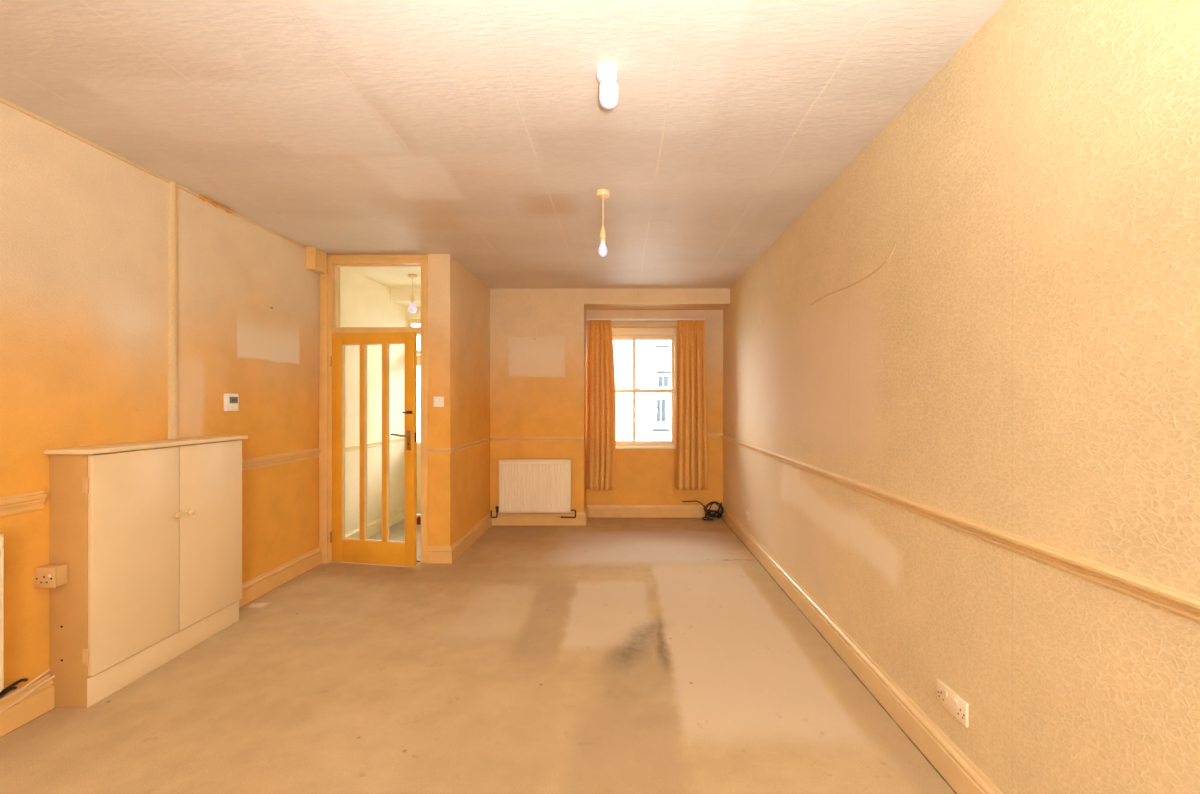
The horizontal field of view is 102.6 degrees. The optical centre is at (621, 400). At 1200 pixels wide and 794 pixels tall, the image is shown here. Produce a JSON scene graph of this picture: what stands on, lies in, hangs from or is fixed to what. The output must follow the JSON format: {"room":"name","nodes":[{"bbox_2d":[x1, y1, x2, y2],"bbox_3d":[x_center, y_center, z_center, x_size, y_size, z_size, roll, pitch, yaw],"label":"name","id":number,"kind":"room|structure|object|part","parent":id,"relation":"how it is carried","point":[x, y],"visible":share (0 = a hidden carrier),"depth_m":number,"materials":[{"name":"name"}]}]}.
{"room":"living room","nodes":[
{"label":"living room","id":0,"kind":"room"},
{"bbox_2d":[0,102,404,698],"bbox_3d":[-2.600,0.063,1.975,0.100,2.606,7.950,0,0,0],"label":"wall","id":1,"kind":"structure","parent":0,"point":[84,229],"depth_m":2.57,"materials":[{"name":"paint"}]},
{"bbox_2d":[0,534,3,691],"bbox_3d":[-2.501,0.842,1.411,0.093,0.628,0.996,0,0,0],"label":"radiator","id":2,"kind":"object","parent":1,"relation":"attached to","point":[1,535],"visible":1,"depth_m":1.90,"materials":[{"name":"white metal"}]},
{"bbox_2d":[0,491,46,515],"bbox_3d":[-2.539,0.432,0.055,0.022,0.077,4.110,0,0,0],"label":"trim","id":3,"kind":"structure","parent":1,"relation":"attached to","point":[12,504],"depth_m":2.03,"materials":[{"name":"paint"}]},
{"bbox_2d":[0,677,53,736],"bbox_3d":[-2.538,1.296,0.068,0.024,0.140,4.136,0,0,0],"label":"baseboard","id":4,"kind":"structure","parent":1,"relation":"attached to","point":[40,701],"depth_m":2.04,"materials":[{"name":"paint"}]},
{"bbox_2d":[0,678,27,697],"bbox_3d":[-2.529,1.189,1.949,0.030,0.038,0.198,0,0,0],"label":"cable","id":5,"kind":"object","parent":4,"relation":"on","point":[3,692],"visible":0.98,"depth_m":1.98,"materials":[{"name":"black rubber"}]},
{"bbox_2d":[0,674,49,700],"bbox_3d":[-2.524,1.215,1.863,0.018,0.010,0.526,0,0,-1],"label":"cable","id":6,"kind":"object","parent":4,"relation":"on","point":[49,674],"visible":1,"depth_m":2.03,"materials":[{"name":"white plastic"}]},
{"bbox_2d":[1,669,49,698],"bbox_3d":[-2.537,1.206,1.815,0.010,0.038,0.629,0,0,0],"label":"cable","id":7,"kind":"object","parent":4,"relation":"on","point":[48,670],"visible":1,"depth_m":2.05,"materials":[{"name":"white plastic"}]},
{"bbox_2d":[0,675,54,712],"bbox_3d":[-2.521,1.251,1.815,0.011,0.068,0.631,0,0,0],"label":"cable","id":8,"kind":"object","parent":1,"relation":"attached to","point":[53,676],"visible":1,"depth_m":2.03,"materials":[{"name":"white plastic"}]},
{"bbox_2d":[0,97,305,248],"bbox_3d":[-2.544,-1.233,0.930,0.012,0.014,5.860,0,0,0],"label":"trim","id":9,"kind":"structure","parent":1,"relation":"attached to","point":[2,100],"depth_m":2.40,"materials":[{"name":"cream paint"}]},
{"bbox_2d":[168,181,176,438],"bbox_3d":[-2.539,-0.513,2.719,0.021,1.454,0.046,0,0,0],"label":"trim","id":10,"kind":"structure","parent":1,"relation":"attached to","point":[172,187],"depth_m":2.71,"materials":[{"name":"wood"}]},
{"bbox_2d":[199,195,234,213],"bbox_3d":[-2.527,-1.226,3.000,0.022,0.028,0.240,0,0,0],"label":"trim","id":11,"kind":"structure","parent":1,"relation":"attached to","point":[215,204],"depth_m":2.98,"materials":[{"name":"paint"}]},
{"bbox_2d":[224,394,237,410],"bbox_3d":[-2.535,0.009,3.115,0.032,0.114,0.090,0,0,0],"label":"thermostat","id":12,"kind":"object","parent":1,"relation":"attached to","point":[230,400],"visible":1,"depth_m":3.10,"materials":[{"name":"white plastic"}]},
{"bbox_2d":[239,547,321,607],"bbox_3d":[-2.538,1.296,3.515,0.024,0.140,1.066,0,0,0],"label":"baseboard","id":13,"kind":"structure","parent":1,"relation":"attached to","point":[266,582],"depth_m":3.54,"materials":[{"name":"paint"}]},
{"bbox_2d":[242,448,320,470],"bbox_3d":[-2.539,0.432,3.524,0.022,0.077,1.048,0,0,0],"label":"trim","id":14,"kind":"structure","parent":1,"relation":"attached to","point":[271,460],"depth_m":3.55,"materials":[{"name":"paint"}]},
{"bbox_2d":[305,247,326,273],"bbox_3d":[-2.510,-1.152,3.942,0.080,0.176,0.155,0,0,0],"label":"trim","id":15,"kind":"structure","parent":1,"relation":"attached to","point":[315,259],"depth_m":3.88,"materials":[{"name":"paint"}]},
{"bbox_2d":[345,506,403,538],"bbox_3d":[-2.538,1.296,4.915,0.024,0.140,1.470,0,0,0],"label":"baseboard","id":16,"kind":"structure","parent":1,"relation":"attached to","point":[374,527],"depth_m":4.97,"materials":[{"name":"beige wood"}]},
{"bbox_2d":[345,437,403,451],"bbox_3d":[-2.542,0.441,4.915,0.016,0.050,1.470,0,0,0],"label":"trim","id":17,"kind":"structure","parent":1,"relation":"attached to","point":[399,439],"depth_m":4.91,"materials":[{"name":"white wood"}]},
{"bbox_2d":[428,254,489,545],"bbox_3d":[-2.002,0.063,4.855,1.096,2.606,1.590,0,0,0],"label":"wall partition","id":18,"kind":"structure","parent":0,"point":[458,301],"depth_m":4.19,"materials":[{"name":"paint"}]},
{"bbox_2d":[330,332,416,566],"bbox_3d":[-2.075,0.394,3.961,0.779,1.912,0.102,0,0,10],"label":"door","id":19,"kind":"structure","parent":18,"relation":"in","point":[385,551],"depth_m":3.97,"materials":[{"name":"varnished wood"},{"name":"clear glass"},{"name":"dark metal"}]},
{"bbox_3d":[-1.797,0.279,3.887,0.140,0.029,0.056,0,0,10],"label":"lever handle","id":20,"kind":"part","parent":19,"relation":"part of","materials":[{"name":"metal"}]},
{"bbox_3d":[-1.734,0.321,3.907,0.036,0.160,0.006,0,0,10],"label":"handle plate","id":21,"kind":"part","parent":19,"relation":"part of","materials":[{"name":"gold metal"}]},
{"bbox_2d":[335,265,420,327],"bbox_3d":[-2.074,-0.889,4.110,0.747,0.543,0.030,0,0,0],"label":"window","id":22,"kind":"structure","parent":18,"relation":"in","point":[336,266],"depth_m":4.09,"materials":[{"name":"paint"}]},
{"bbox_2d":[434,397,443,406],"bbox_3d":[-1.548,0.006,4.053,0.087,0.087,0.014,0,0,0],"label":"light switch","id":23,"kind":"object","parent":18,"relation":"attached to","point":[438,401],"visible":1,"depth_m":4.05,"materials":[{"name":"white plastic"}]},
{"bbox_2d":[427,448,451,562],"bbox_3d":[-1.535,0.882,4.048,0.210,0.968,0.024,0,0,0],"label":"trim","id":24,"kind":"structure","parent":18,"relation":"attached to","point":[435,554],"depth_m":4.04,"materials":[{"name":"paint"}]},
{"bbox_2d":[319,254,427,562],"bbox_3d":[-2.083,0.064,4.110,0.885,2.604,0.124,0,0,0],"label":"door frame","id":25,"kind":"structure","parent":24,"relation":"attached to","point":[423,331],"depth_m":4.05,"materials":[{"name":"paint"}]},
{"bbox_2d":[451,437,490,452],"bbox_3d":[-1.444,0.421,4.665,0.020,0.046,1.250,0,0,0],"label":"trim","id":26,"kind":"structure","parent":18,"relation":"attached to","point":[482,441],"depth_m":4.55,"materials":[{"name":"paint"}]},
{"bbox_2d":[451,512,491,562],"bbox_3d":[-1.442,1.296,4.663,0.024,0.140,1.254,0,0,0],"label":"baseboard","id":27,"kind":"structure","parent":18,"relation":"attached to","point":[465,541],"depth_m":4.53,"materials":[{"name":"paint"}]},
{"bbox_2d":[0,514,956,793],"bbox_3d":[-0.680,1.426,1.925,3.940,0.120,8.050,0,0,0],"label":"floor","id":28,"kind":"structure","parent":0,"point":[604,655],"depth_m":2.24,"materials":[{"name":"beige carpet"}]},
{"bbox_2d":[44,435,247,707],"bbox_3d":[-2.435,0.790,2.559,0.226,1.152,0.890,0,0,0],"label":"base cabinet","id":29,"kind":"object","parent":28,"relation":"on","point":[148,534],"visible":1,"depth_m":2.35,"materials":[{"name":"paint"}]},
{"bbox_2d":[35,564,67,587],"bbox_3d":[-2.504,0.767,2.104,0.086,0.088,0.059,0,0,0],"label":"wall socket","id":30,"kind":"object","parent":29,"relation":"attached to","point":[50,575],"visible":1,"depth_m":2.08,"materials":[{"name":"plastic"}]},
{"bbox_3d":[-2.504,0.767,2.086,0.086,0.088,0.011,0,0,0],"label":"plate","id":31,"kind":"part","parent":30,"relation":"part of","materials":[{"name":"plastic"}]},
{"bbox_3d":[-2.465,0.801,2.145,0.167,1.130,0.018,0,0,0],"label":"panel","id":32,"kind":"part","parent":29,"relation":"part of","materials":[{"name":"paint"}]},
{"bbox_3d":[-2.369,0.735,2.347,0.022,0.985,0.418,0,0,0],"label":"door","id":33,"kind":"part","parent":29,"relation":"part of","materials":[{"name":"beige paint"}]},
{"bbox_3d":[-2.340,0.601,2.523,0.036,0.033,0.033,0,0,0],"label":"knob","id":34,"kind":"part","parent":29,"relation":"part of","materials":[{"name":"beige wood"}]},
{"bbox_3d":[-2.340,0.601,2.599,0.036,0.033,0.033,0,0,0],"label":"knob","id":35,"kind":"part","parent":29,"relation":"part of","materials":[{"name":"beige wood"}]},
{"bbox_3d":[-2.369,0.735,2.771,0.022,0.985,0.418,0,0,0],"label":"door","id":36,"kind":"part","parent":29,"relation":"part of","materials":[{"name":"beige paint"}]},
{"bbox_2d":[417,517,420,524],"bbox_3d":[-2.060,1.358,5.450,0.620,0.016,0.300,0,0,0],"label":"doormat","id":37,"kind":"object","parent":28,"relation":"on","point":[418,518],"visible":0.2,"depth_m":5.38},
{"bbox_2d":[682,501,722,519],"bbox_3d":[0.926,1.253,5.529,0.477,0.198,0.205,0,0,11],"label":"coil","id":38,"kind":"object","parent":28,"relation":"on","point":[708,512],"visible":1,"depth_m":5.50,"materials":[{"name":"black rubber"}]},
{"bbox_2d":[0,0,1005,287],"bbox_3d":[-0.680,-1.290,1.925,3.940,0.100,8.050,0,0,0],"label":"ceiling","id":39,"kind":"structure","parent":0,"point":[479,133],"depth_m":2.05,"materials":[{"name":"paint"}]},
{"bbox_2d":[408,274,416,312],"bbox_3d":[-2.060,-1.053,4.720,0.084,0.374,0.084,0,0,0],"label":"pendant light","id":40,"kind":"object","parent":39,"relation":"hanging from","point":[412,308],"visible":1,"depth_m":4.70,"materials":[{"name":"white glass"}]},
{"bbox_3d":[-2.060,-0.916,4.720,0.080,0.100,0.080,0,0,0],"label":"bulb","id":41,"kind":"part","parent":40,"relation":"part of","materials":[{"name":"white glass"}]},
{"bbox_2d":[596,189,609,256],"bbox_3d":[-0.113,-1.048,2.847,0.086,0.384,0.086,0,0,0],"label":"pendant light","id":42,"kind":"object","parent":39,"relation":"hanging from","point":[602,194],"visible":1,"depth_m":2.83,"materials":[{"name":"white plastic"}]},
{"bbox_3d":[-0.113,-0.903,2.847,0.054,0.095,0.054,0,0,0],"label":"bulb","id":43,"kind":"part","parent":42,"relation":"part of","materials":[{"name":"white glass"}]},
{"bbox_2d":[597,63,618,108],"bbox_3d":[-0.053,-1.171,1.800,0.083,0.137,0.078,0,0,0],"label":"ceiling light","id":44,"kind":"object","parent":39,"relation":"attached to","point":[606,72],"visible":1,"depth_m":1.77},
{"bbox_3d":[-0.049,-1.123,1.800,0.067,0.039,0.067,0,0,0],"label":"bulb","id":45,"kind":"part","parent":44,"relation":"part of","materials":[{"name":"white glass"}]},
{"bbox_2d":[584,288,729,309],"bbox_3d":[0.386,-1.155,5.470,1.609,0.169,0.360,0,0,0],"label":"beam","id":46,"kind":"structure","parent":39,"relation":"attached to","point":[594,298],"depth_m":5.29,"materials":[{"name":"paint"}]},
{"bbox_2d":[490,288,585,511],"bbox_3d":[-0.936,0.063,5.470,1.035,2.606,0.360,0,0,0],"label":"wall","id":47,"kind":"structure","parent":0,"point":[538,385],"depth_m":5.29,"materials":[{"name":"paint"}]},
{"bbox_2d":[490,459,575,517],"bbox_3d":[-0.969,0.959,5.240,0.940,0.645,0.093,0,0,0],"label":"radiator","id":48,"kind":"object","parent":47,"relation":"attached to","point":[525,485],"visible":1,"depth_m":5.20,"materials":[{"name":"beige metal"}]},
{"bbox_2d":[499,459,570,460],"bbox_3d":[-0.945,0.641,5.232,0.772,0.010,0.076,0,0,0],"label":"grille","id":49,"kind":"object","parent":48,"relation":"attached to","point":[500,459],"depth_m":5.20,"materials":[{"name":"beige metal"}]},
{"bbox_2d":[490,437,583,440],"bbox_3d":[-0.936,0.421,5.280,1.035,0.046,0.020,0,0,0],"label":"trim","id":50,"kind":"structure","parent":47,"relation":"attached to","point":[492,438],"depth_m":5.28,"materials":[{"name":"paint"}]},
{"bbox_2d":[492,512,585,525],"bbox_3d":[-0.924,1.296,5.278,1.059,0.140,0.024,0,0,0],"label":"baseboard","id":51,"kind":"structure","parent":47,"relation":"attached to","point":[503,519],"depth_m":5.27,"materials":[{"name":"paint"}]},
{"bbox_2d":[584,505,587,523],"bbox_3d":[-0.407,1.296,5.458,0.024,0.140,0.384,0,0,0],"label":"baseboard","id":52,"kind":"structure","parent":47,"relation":"attached to","point":[586,508],"depth_m":5.44,"materials":[{"name":"paint"}]},
{"bbox_2d":[405,307,722,504],"bbox_3d":[-0.680,0.063,5.800,3.740,2.606,0.300,0,0,0],"label":"wall","id":53,"kind":"structure","parent":0,"point":[642,476],"depth_m":5.65,"materials":[{"name":"paint"}]},
{"bbox_2d":[391,288,420,306],"bbox_3d":[-2.058,-1.171,5.470,0.984,0.139,0.360,0,0,0],"label":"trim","id":54,"kind":"structure","parent":53,"relation":"attached to","point":[400,296],"depth_m":5.29,"materials":[{"name":"beige paint"}]},
{"bbox_2d":[408,320,420,513],"bbox_3d":[-2.072,0.201,5.760,0.945,2.330,0.100,0,0,0],"label":"door","id":55,"kind":"structure","parent":53,"relation":"in","point":[411,323],"depth_m":5.74,"materials":[{"name":"wood"}]},
{"bbox_3d":[-2.072,0.201,5.760,0.945,2.330,0.100,0,0,0],"label":"frame","id":56,"kind":"part","parent":55,"relation":"part of","materials":[{"name":"brown wood"}]},
{"bbox_2d":[611,321,676,325],"bbox_3d":[0.163,-0.906,5.639,1.115,0.055,0.022,0,0,0],"label":"trim","id":57,"kind":"structure","parent":53,"relation":"attached to","point":[614,323],"depth_m":5.63,"materials":[{"name":"wood"}]},
{"bbox_2d":[612,328,676,448],"bbox_3d":[0.138,-0.129,5.812,1.075,1.490,0.355,0,0,0],"label":"window","id":58,"kind":"structure","parent":53,"relation":"in","point":[633,334],"depth_m":5.73,"materials":[{"name":"beige paint"}]},
{"bbox_3d":[0.138,-0.444,5.784,0.975,0.691,0.032,0,0,0],"label":"sash","id":59,"kind":"part","parent":58,"relation":"part of","materials":[{"name":"glass"}]},
{"bbox_3d":[0.138,0.193,5.746,0.975,0.666,0.032,0,0,0],"label":"sash","id":60,"kind":"part","parent":58,"relation":"part of","materials":[{"name":"white glass"}]},
{"bbox_3d":[0.138,0.553,5.683,1.075,0.025,0.095,0,0,0],"label":"sill","id":61,"kind":"part","parent":58,"relation":"part of","materials":[{"name":"beige paint"}]},
{"bbox_2d":[586,318,704,320],"bbox_3d":[0.275,-0.945,5.605,1.374,0.028,0.090,0,0,0],"label":"rail","id":62,"kind":"object","parent":53,"relation":"attached to","point":[703,318],"visible":0.77,"depth_m":5.57,"materials":[{"name":"white plastic"}]},
{"bbox_2d":[587,320,615,489],"bbox_3d":[-0.236,0.044,5.544,0.329,1.961,0.095,0,0,0],"label":"curtain","id":63,"kind":"object","parent":62,"relation":"hanging from","point":[601,410],"visible":1,"depth_m":5.53,"materials":[{"name":"orange fabric"}]},
{"bbox_2d":[675,320,707,489],"bbox_3d":[0.803,0.044,5.551,0.376,1.961,0.103,0,0,0],"label":"curtain","id":64,"kind":"object","parent":62,"relation":"hanging from","point":[691,429],"visible":1,"depth_m":5.53,"materials":[{"name":"orange fabric"}]},
{"bbox_2d":[587,505,722,517],"bbox_3d":[0.386,1.296,5.638,1.609,0.140,0.024,0,0,0],"label":"baseboard","id":65,"kind":"structure","parent":53,"relation":"attached to","point":[594,511],"depth_m":5.63,"materials":[{"name":"paint"}]},
{"bbox_2d":[707,433,722,436],"bbox_3d":[0.945,0.399,5.643,0.490,0.045,0.014,0,0,0],"label":"trim","id":66,"kind":"structure","parent":53,"relation":"attached to","point":[708,434],"depth_m":5.64,"materials":[{"name":"paint"}]},
{"bbox_2d":[723,0,1199,793],"bbox_3d":[1.240,0.063,1.975,0.100,2.606,7.950,0,0,0],"label":"wall","id":67,"kind":"structure","parent":0,"point":[1023,360],"depth_m":1.47,"materials":[{"name":"paint"}]},
{"bbox_2d":[810,243,896,304],"bbox_3d":[1.191,-0.642,2.548,0.011,0.092,0.944,0,0,0],"label":"crack","id":68,"kind":"object","parent":67,"relation":"attached to","point":[889,256],"depth_m":2.38,"materials":[{"name":"paint"}]},
{"bbox_2d":[721,506,1002,793],"bbox_3d":[1.178,1.296,1.825,0.024,0.140,7.650,0,0,0],"label":"baseboard","id":69,"kind":"structure","parent":67,"relation":"attached to","point":[955,767],"depth_m":2.14,"materials":[{"name":"paint"}]},
{"bbox_2d":[937,679,967,727],"bbox_3d":[1.183,1.081,1.724,0.014,0.082,0.153,0,0,0],"label":"wall socket","id":70,"kind":"object","parent":67,"relation":"attached to","point":[946,696],"visible":1,"depth_m":1.71,"materials":[{"name":"beige plastic"}]},
{"bbox_2d":[721,435,1199,620],"bbox_3d":[1.177,0.427,1.825,0.026,0.047,7.650,0,0,0],"label":"trim","id":71,"kind":"structure","parent":67,"relation":"attached to","point":[1186,604],"depth_m":1.36,"materials":[{"name":"paint"}]},
{"label":"outside","id":72,"kind":"structure","parent":0,"visible":0},
{"bbox_3d":[1.000,3.966,16.975,30.000,0.200,22.050,0,0,0],"label":"ground","id":73,"kind":"structure","parent":72,"visible":0},
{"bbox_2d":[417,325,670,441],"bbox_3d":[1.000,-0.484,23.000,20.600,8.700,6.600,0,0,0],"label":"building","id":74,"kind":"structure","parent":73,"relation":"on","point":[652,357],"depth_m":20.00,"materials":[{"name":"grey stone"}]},
{"bbox_3d":[1.610,0.396,20.000,0.380,0.900,0.020,0,0,0],"label":"pane","id":75,"kind":"part","parent":74,"relation":"part of","materials":[{"name":"glass"}]},
{"bbox_3d":[1.610,1.206,19.930,0.680,0.080,0.140,0,0,0],"label":"sill","id":76,"kind":"part","parent":74,"relation":"part of","materials":[{"name":"grey stone"}]},
{"bbox_2d":[651,371,670,372],"bbox_3d":[1.630,-1.199,19.920,0.820,0.070,0.160,0,0,0],"label":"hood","id":77,"kind":"object","parent":74,"relation":"attached to","point":[651,371],"depth_m":19.84,"materials":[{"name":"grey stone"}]},
{"bbox_3d":[1.710,-0.809,20.000,0.420,0.450,0.020,0,0,0],"label":"pane","id":78,"kind":"part","parent":74,"relation":"part of","materials":[{"name":"glass"}]}
]}

